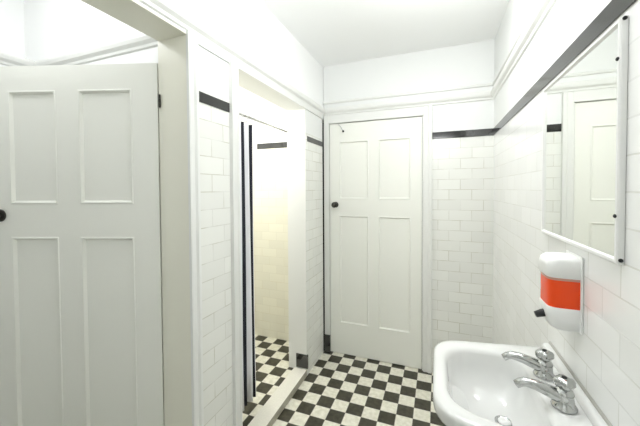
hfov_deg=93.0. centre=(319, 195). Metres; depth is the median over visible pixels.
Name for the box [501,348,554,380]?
tap
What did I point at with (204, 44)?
trim
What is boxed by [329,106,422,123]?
trim
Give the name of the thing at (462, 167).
wall
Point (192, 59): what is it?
trim
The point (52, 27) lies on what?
wall partition
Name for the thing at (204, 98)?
trim
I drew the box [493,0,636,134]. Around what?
trim
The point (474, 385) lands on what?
basin
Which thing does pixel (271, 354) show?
floor
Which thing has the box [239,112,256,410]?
shower curtain
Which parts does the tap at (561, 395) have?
spout, handle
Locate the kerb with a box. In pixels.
[248,367,306,425]
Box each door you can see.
[0,63,164,425]
[330,117,421,368]
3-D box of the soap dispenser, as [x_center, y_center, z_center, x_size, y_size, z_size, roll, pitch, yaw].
[0.682,0.269,0.884,0.099,0.210,0.110,0,1,21]
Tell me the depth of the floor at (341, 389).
2.06 m
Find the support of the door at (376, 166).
in the wall at (462, 167)
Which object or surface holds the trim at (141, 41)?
attached to the wall at (12, 28)
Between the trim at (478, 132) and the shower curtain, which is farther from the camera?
the trim at (478, 132)
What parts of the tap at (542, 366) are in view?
spout, handle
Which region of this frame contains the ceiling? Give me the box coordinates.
[260,0,508,66]
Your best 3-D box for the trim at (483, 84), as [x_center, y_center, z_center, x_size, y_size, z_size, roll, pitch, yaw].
[0.622,-0.787,2.357,1.283,0.022,0.014,0,1,21]
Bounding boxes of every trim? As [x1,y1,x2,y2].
[0,33,157,65]
[81,0,191,425]
[138,0,556,115]
[186,30,203,425]
[198,36,322,118]
[199,91,229,111]
[228,57,242,425]
[257,142,286,148]
[296,353,307,368]
[307,136,321,146]
[323,82,493,104]
[324,116,330,334]
[324,334,330,352]
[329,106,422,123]
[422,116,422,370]
[423,105,432,373]
[432,128,492,138]
[492,0,539,84]
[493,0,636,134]
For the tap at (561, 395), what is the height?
0.078 m
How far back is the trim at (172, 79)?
1.23 m
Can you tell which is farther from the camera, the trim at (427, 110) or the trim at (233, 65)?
the trim at (427, 110)
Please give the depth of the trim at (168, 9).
1.55 m
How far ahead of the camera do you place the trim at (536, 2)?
1.45 m
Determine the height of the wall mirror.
0.518 m
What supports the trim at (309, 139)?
attached to the wall at (249, 25)
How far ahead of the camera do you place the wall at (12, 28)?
1.61 m
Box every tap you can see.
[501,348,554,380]
[513,374,578,414]
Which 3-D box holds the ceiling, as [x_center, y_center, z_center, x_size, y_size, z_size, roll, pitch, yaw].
[-0.636,-1.109,0.995,2.886,0.100,3.687,0,1,21]
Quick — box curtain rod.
[239,113,286,132]
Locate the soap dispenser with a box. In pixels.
[534,250,583,334]
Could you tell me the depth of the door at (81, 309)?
1.30 m
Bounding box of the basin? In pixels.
[433,341,612,425]
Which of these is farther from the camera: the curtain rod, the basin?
the curtain rod
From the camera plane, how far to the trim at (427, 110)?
2.30 m
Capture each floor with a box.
[242,335,292,425]
[272,351,445,425]
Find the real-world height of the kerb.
0.068 m
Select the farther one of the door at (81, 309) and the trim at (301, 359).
the trim at (301, 359)
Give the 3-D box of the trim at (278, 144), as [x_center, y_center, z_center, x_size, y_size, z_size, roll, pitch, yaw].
[-0.350,-0.456,2.724,0.493,0.050,0.014,0,1,21]
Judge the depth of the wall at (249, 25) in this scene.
1.57 m
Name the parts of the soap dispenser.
plate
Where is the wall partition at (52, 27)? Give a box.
[24,0,157,64]
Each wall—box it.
[0,0,24,65]
[134,0,323,425]
[239,39,494,372]
[492,0,639,425]
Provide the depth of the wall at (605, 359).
1.01 m
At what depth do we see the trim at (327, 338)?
2.61 m
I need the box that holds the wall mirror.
[541,15,628,264]

